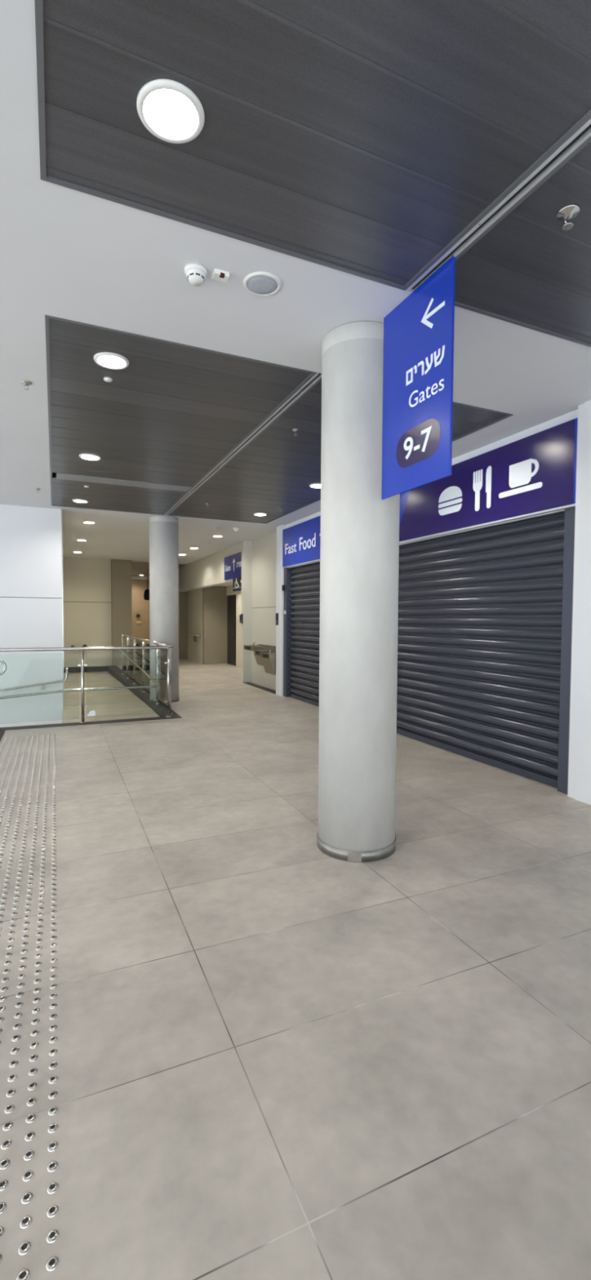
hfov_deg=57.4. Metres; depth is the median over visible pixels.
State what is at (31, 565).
wall
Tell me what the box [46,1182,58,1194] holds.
stud
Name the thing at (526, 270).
ceiling panel
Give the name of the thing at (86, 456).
recessed light
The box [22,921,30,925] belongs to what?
stud
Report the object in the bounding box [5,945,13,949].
stud
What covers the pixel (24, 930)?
stud
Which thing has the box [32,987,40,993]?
stud
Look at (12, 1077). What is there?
stud
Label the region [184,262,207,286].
smoke detector
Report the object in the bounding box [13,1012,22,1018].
stud
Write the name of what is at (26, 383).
sprinkler
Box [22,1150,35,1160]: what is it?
stud
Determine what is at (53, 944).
stud
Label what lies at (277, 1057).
floor
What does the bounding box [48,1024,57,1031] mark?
stud
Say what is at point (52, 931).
stud
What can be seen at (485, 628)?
roller shutter
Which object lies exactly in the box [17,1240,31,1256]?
stud
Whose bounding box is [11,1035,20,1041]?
stud
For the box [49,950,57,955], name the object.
stud
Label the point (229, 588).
wall
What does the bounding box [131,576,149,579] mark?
trim
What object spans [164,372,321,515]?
ceiling track
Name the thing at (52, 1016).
stud
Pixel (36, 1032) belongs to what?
stud
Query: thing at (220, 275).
indicator
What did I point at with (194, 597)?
wall
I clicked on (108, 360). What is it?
recessed light
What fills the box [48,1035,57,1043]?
stud
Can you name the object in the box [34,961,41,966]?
stud
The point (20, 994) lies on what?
stud
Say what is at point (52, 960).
stud
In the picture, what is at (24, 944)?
stud
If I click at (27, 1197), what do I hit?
stud
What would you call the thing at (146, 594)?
speaker
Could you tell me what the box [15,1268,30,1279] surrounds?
stud
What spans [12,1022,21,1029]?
stud
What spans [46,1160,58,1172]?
stud
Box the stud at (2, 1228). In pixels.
[0,1226,4,1238]
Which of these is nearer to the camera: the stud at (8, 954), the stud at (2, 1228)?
the stud at (2, 1228)
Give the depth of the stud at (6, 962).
2.41 m
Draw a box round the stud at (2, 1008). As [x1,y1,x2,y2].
[0,1006,5,1012]
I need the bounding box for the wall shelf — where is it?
[189,634,200,642]
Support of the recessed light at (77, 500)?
attached to the ceiling panel at (165, 420)
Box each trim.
[0,596,62,598]
[0,665,182,742]
[61,509,64,710]
[67,601,101,602]
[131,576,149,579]
[243,682,275,693]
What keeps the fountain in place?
attached to the wall at (259, 557)
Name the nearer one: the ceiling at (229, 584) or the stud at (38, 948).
the stud at (38, 948)
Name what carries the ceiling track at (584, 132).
attached to the ceiling at (66, 253)
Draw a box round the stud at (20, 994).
[15,991,24,997]
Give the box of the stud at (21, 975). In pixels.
[17,973,25,978]
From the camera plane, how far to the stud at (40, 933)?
2.63 m
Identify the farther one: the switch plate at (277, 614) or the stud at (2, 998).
the switch plate at (277, 614)
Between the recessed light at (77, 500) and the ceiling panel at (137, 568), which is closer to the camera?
the recessed light at (77, 500)
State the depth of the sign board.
5.58 m
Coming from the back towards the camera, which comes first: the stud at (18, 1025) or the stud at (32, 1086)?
the stud at (18, 1025)
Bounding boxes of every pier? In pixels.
[111,559,132,665]
[178,591,187,659]
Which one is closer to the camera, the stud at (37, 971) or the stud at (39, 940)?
the stud at (37, 971)
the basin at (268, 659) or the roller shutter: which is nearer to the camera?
the roller shutter
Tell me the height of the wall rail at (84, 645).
0.140 m
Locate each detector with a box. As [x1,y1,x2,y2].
[103,377,112,382]
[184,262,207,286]
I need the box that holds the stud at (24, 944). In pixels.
[21,942,27,946]
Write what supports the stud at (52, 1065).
on the floor at (277, 1057)
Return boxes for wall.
[0,504,62,727]
[62,557,111,667]
[131,578,149,644]
[178,542,241,591]
[187,588,202,663]
[202,586,227,664]
[226,585,241,667]
[240,532,276,689]
[275,400,590,804]
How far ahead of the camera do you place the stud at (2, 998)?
2.18 m
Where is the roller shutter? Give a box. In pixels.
[283,506,575,794]
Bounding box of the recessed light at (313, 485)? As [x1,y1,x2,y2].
[309,483,320,488]
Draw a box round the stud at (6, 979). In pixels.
[0,977,8,982]
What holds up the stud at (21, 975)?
on the floor at (277, 1057)
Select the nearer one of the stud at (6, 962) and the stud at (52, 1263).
the stud at (52, 1263)
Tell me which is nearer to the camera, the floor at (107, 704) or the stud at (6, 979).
the stud at (6, 979)
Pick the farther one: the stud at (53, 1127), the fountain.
the fountain
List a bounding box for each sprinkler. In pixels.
[20,380,31,390]
[292,428,299,435]
[556,204,580,230]
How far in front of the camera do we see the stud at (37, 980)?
2.29 m
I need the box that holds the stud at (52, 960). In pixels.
[49,958,57,962]
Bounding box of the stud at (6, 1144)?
[0,1139,12,1150]
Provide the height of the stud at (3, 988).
0.006 m
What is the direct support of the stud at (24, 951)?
on the floor at (277, 1057)
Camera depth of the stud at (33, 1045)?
1.95 m
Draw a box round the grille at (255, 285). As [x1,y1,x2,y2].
[246,275,277,294]
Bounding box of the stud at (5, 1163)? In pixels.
[0,1158,10,1169]
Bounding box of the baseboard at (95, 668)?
[63,666,107,672]
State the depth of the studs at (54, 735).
5.58 m
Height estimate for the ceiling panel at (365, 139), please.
0.036 m
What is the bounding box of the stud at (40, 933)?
[35,931,43,936]
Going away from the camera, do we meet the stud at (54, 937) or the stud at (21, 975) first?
the stud at (21, 975)
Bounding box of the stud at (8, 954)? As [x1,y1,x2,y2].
[4,952,12,957]
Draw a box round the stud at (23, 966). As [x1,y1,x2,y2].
[18,964,26,969]
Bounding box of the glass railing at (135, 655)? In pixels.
[0,633,173,724]
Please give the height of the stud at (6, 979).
0.006 m
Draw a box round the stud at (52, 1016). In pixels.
[48,1013,57,1019]
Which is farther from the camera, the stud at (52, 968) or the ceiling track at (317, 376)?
the ceiling track at (317, 376)
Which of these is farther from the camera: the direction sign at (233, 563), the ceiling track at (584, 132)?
the direction sign at (233, 563)
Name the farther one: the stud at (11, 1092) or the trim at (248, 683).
the trim at (248, 683)
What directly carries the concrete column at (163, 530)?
on the floor at (277, 1057)
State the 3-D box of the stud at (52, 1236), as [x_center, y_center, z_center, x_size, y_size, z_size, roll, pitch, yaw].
[-0.608,1.490,1.349,0.031,0.006,0.030,-1,3,-24]
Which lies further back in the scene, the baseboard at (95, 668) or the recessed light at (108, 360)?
the baseboard at (95, 668)
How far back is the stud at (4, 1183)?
1.47 m
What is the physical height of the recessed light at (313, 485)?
0.142 m
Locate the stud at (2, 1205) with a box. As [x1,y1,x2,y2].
[0,1201,6,1214]
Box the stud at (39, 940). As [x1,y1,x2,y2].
[35,938,42,942]
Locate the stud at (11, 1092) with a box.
[5,1088,16,1097]
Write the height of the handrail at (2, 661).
1.477 m
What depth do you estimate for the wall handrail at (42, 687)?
9.10 m
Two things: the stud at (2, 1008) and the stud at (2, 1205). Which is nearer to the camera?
the stud at (2, 1205)
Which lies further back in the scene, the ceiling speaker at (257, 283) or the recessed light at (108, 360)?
the recessed light at (108, 360)
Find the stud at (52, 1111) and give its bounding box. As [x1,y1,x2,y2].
[47,1106,57,1115]
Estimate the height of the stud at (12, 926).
0.006 m
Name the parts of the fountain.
panel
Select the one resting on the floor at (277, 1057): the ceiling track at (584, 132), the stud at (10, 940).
the stud at (10, 940)
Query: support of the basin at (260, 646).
in the fountain
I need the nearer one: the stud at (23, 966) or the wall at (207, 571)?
the stud at (23, 966)
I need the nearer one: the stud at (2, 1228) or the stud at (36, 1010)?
the stud at (2, 1228)
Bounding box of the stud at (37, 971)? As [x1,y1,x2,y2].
[33,969,41,974]
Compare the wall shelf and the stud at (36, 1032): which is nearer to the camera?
the stud at (36, 1032)
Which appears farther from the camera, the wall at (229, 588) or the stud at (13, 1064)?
the wall at (229, 588)
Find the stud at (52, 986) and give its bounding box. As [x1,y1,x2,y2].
[48,983,57,989]
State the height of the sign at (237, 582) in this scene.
0.329 m
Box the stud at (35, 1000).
[31,997,40,1003]
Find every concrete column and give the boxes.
[149,515,179,702]
[316,320,399,862]
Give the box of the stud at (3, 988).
[0,986,8,991]
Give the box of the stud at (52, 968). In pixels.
[49,966,57,971]
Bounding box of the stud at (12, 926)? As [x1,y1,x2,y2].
[8,924,15,928]
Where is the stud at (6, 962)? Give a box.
[3,960,11,965]
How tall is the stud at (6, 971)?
0.006 m
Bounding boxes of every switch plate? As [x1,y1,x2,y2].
[240,613,243,623]
[275,613,278,625]
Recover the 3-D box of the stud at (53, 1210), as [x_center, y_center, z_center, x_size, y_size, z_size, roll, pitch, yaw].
[-0.634,1.488,1.406,0.031,0.006,0.030,-1,3,-24]
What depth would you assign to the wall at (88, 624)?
17.07 m
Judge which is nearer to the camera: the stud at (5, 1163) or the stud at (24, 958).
the stud at (5, 1163)
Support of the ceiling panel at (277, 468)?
attached to the ceiling at (66, 253)
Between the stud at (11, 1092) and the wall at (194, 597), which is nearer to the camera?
the stud at (11, 1092)
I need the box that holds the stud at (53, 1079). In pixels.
[48,1075,57,1084]
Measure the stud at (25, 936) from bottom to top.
0.006 m
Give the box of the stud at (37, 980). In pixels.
[33,978,40,983]
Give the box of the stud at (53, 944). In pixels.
[49,942,57,946]
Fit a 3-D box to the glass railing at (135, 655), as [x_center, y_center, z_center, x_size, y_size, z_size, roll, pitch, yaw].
[-5.627,0.535,10.421,5.204,1.109,6.842,-1,3,-24]
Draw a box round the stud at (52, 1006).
[48,1003,57,1008]
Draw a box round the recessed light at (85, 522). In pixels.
[82,520,95,524]
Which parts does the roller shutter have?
guide rail, guide rail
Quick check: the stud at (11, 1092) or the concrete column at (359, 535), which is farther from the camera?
the concrete column at (359, 535)
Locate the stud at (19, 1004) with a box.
[14,1001,22,1007]
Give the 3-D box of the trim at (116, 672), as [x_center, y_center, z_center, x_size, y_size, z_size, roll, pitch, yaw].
[-2.211,1.584,6.227,2.560,0.606,23.040,-1,3,-24]
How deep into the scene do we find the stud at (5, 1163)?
1.52 m
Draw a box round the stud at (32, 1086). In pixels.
[26,1082,37,1090]
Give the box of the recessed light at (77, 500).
[71,498,88,502]
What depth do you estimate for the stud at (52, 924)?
2.71 m
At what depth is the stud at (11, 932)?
2.64 m
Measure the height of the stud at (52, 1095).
0.006 m
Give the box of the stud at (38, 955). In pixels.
[35,953,42,958]
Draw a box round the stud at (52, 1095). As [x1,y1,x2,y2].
[47,1090,57,1099]
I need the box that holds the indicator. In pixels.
[211,268,229,283]
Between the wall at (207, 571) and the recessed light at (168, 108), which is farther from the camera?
the wall at (207, 571)
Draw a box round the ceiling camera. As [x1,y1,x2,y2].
[232,527,239,531]
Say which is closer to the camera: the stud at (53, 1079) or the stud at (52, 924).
the stud at (53, 1079)
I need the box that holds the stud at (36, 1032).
[30,1029,39,1036]
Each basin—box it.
[244,642,266,651]
[261,648,275,675]
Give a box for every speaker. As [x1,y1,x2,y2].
[143,568,149,599]
[243,271,281,296]
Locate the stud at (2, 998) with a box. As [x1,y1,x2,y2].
[0,995,6,1001]
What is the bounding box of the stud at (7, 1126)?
[1,1121,13,1131]
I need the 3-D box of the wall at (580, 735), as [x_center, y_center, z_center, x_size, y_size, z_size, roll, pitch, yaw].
[2.914,-0.288,4.127,0.510,3.380,15.180,-1,3,-24]
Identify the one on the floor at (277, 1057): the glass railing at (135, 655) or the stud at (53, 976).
the stud at (53, 976)
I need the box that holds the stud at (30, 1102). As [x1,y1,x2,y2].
[26,1097,36,1106]
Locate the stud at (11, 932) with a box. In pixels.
[8,930,14,934]
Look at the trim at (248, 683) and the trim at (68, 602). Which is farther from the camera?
the trim at (68, 602)
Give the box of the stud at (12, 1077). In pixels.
[7,1074,17,1082]
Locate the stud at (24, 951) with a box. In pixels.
[20,949,27,953]
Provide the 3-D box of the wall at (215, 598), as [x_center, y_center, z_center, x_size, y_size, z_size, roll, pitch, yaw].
[-2.649,-0.499,18.167,0.930,2.600,0.150,-1,3,-24]
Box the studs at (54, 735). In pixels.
[0,733,56,799]
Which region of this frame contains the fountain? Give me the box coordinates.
[244,642,275,675]
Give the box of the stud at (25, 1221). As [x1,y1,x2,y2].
[18,1215,32,1229]
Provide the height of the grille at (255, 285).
0.010 m
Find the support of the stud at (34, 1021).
on the floor at (277, 1057)
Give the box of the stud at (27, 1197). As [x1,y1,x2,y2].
[20,1191,33,1204]
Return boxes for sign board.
[282,417,577,568]
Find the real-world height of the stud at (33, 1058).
0.006 m
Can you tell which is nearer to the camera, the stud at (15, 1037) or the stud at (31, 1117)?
the stud at (31, 1117)
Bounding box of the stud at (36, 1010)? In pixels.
[31,1007,39,1013]
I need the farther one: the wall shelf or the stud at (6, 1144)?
the wall shelf
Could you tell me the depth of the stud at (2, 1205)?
1.41 m
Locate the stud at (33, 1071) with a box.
[27,1067,37,1075]
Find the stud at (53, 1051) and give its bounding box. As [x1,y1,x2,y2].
[48,1048,57,1056]
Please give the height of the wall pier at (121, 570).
3.780 m
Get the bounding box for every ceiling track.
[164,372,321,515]
[405,118,590,291]
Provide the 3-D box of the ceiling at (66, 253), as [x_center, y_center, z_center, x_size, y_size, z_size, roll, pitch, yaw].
[-5.081,-2.335,11.331,16.000,0.030,35.000,-1,3,-24]
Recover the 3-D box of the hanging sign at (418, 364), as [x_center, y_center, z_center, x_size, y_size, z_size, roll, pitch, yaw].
[0.667,-1.401,3.021,0.016,1.094,0.630,-1,3,-24]
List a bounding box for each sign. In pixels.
[224,551,241,580]
[232,576,241,591]
[381,255,455,499]
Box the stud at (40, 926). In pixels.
[36,924,43,928]
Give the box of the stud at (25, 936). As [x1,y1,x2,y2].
[22,934,28,938]
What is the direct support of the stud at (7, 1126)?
on the floor at (277, 1057)
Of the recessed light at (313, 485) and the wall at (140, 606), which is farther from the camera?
the wall at (140, 606)
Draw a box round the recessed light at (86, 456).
[79,453,101,460]
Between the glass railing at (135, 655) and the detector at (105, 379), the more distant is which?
the glass railing at (135, 655)
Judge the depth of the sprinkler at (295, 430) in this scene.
5.25 m
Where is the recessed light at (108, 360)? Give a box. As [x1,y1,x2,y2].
[93,351,128,369]
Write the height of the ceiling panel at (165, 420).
0.036 m
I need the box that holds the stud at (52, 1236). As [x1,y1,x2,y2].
[45,1229,58,1244]
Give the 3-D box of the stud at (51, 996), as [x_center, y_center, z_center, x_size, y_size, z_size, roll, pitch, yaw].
[-0.990,1.453,2.204,0.031,0.006,0.030,-1,3,-24]
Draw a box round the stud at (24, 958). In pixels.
[19,956,26,961]
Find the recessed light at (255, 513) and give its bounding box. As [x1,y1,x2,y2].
[253,512,266,515]
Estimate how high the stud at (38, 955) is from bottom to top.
0.006 m
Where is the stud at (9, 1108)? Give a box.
[4,1104,14,1113]
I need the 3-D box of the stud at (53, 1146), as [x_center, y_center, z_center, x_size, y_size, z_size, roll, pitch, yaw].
[-0.710,1.480,1.577,0.031,0.006,0.030,-1,3,-24]
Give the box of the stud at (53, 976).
[49,974,57,979]
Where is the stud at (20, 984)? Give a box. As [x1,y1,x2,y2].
[16,982,24,987]
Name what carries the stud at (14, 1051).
on the floor at (277, 1057)
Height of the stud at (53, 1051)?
0.006 m
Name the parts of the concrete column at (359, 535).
band joint plate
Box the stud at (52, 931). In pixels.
[49,928,57,933]
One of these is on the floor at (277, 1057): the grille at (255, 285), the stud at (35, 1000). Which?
the stud at (35, 1000)
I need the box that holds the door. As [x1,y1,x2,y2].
[227,594,235,666]
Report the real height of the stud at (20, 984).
0.006 m
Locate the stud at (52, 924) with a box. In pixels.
[49,922,57,926]
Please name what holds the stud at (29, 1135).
on the floor at (277, 1057)
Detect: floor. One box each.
[0,658,590,1279]
[62,671,159,723]
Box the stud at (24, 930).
[22,928,29,932]
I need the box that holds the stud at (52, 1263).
[44,1256,59,1271]
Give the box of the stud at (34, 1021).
[31,1017,39,1024]
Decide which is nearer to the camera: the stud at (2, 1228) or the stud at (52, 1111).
the stud at (2, 1228)
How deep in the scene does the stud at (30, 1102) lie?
1.72 m
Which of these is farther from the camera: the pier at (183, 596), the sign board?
the pier at (183, 596)
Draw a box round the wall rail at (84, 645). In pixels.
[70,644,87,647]
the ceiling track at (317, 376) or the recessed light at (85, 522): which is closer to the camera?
the ceiling track at (317, 376)
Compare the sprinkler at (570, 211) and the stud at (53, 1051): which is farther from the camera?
the sprinkler at (570, 211)
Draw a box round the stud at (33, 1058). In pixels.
[28,1053,38,1062]
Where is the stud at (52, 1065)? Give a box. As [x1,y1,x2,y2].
[48,1062,57,1069]
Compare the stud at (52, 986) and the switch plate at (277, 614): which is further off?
the switch plate at (277, 614)
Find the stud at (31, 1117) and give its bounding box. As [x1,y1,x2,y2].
[25,1113,35,1123]
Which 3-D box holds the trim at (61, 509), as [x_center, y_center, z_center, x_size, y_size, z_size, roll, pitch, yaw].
[-4.030,-0.240,9.339,0.016,3.976,0.175,-1,3,-24]
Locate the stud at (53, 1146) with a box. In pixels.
[46,1141,58,1152]
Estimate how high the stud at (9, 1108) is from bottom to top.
0.006 m
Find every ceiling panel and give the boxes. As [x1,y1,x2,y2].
[34,0,590,290]
[44,314,316,515]
[131,561,186,576]
[168,377,513,523]
[454,136,590,346]
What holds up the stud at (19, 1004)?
on the floor at (277, 1057)
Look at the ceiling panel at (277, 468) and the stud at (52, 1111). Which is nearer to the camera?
the stud at (52, 1111)
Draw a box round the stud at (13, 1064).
[8,1060,18,1067]
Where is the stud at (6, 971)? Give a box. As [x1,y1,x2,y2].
[2,968,10,973]
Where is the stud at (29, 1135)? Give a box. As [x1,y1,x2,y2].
[23,1131,35,1141]
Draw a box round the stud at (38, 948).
[35,946,42,950]
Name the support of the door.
in the wall at (229, 588)
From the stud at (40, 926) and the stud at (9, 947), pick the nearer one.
the stud at (9, 947)
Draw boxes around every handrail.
[0,659,6,675]
[0,667,67,691]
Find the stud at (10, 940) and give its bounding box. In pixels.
[7,937,13,942]
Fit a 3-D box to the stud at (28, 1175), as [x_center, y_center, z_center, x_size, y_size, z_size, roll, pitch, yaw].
[-0.742,1.483,1.495,0.031,0.006,0.030,-1,3,-24]
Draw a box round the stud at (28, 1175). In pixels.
[22,1169,34,1182]
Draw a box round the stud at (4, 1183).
[0,1179,8,1191]
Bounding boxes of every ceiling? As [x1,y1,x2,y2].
[0,0,590,564]
[216,582,232,586]
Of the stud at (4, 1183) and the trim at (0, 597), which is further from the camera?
the trim at (0, 597)
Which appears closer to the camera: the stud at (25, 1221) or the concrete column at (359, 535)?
the stud at (25, 1221)
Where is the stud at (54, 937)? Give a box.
[49,935,57,939]
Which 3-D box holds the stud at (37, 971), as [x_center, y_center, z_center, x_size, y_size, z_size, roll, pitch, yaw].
[-1.123,1.446,2.350,0.031,0.006,0.030,-1,3,-24]
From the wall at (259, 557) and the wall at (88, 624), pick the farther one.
the wall at (88, 624)
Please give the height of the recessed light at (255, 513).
0.142 m
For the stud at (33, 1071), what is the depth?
1.83 m
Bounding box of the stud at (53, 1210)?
[45,1204,58,1217]
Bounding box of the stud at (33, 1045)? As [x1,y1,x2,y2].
[29,1041,39,1048]
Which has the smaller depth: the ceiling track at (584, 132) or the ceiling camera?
the ceiling track at (584, 132)
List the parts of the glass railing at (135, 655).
handrail, post, rail, post, glass pane, glass pane, post, glass pane, post, glass pane, post, rail, glass pane, post, glass pane, post, post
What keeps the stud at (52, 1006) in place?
on the floor at (277, 1057)
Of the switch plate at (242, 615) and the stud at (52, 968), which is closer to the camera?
the stud at (52, 968)
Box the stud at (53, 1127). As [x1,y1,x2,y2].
[47,1123,57,1133]
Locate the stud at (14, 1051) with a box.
[9,1047,19,1054]
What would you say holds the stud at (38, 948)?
on the floor at (277, 1057)
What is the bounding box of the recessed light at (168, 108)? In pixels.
[136,78,204,143]
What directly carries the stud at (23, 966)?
on the floor at (277, 1057)
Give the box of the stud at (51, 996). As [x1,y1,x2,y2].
[48,993,57,999]

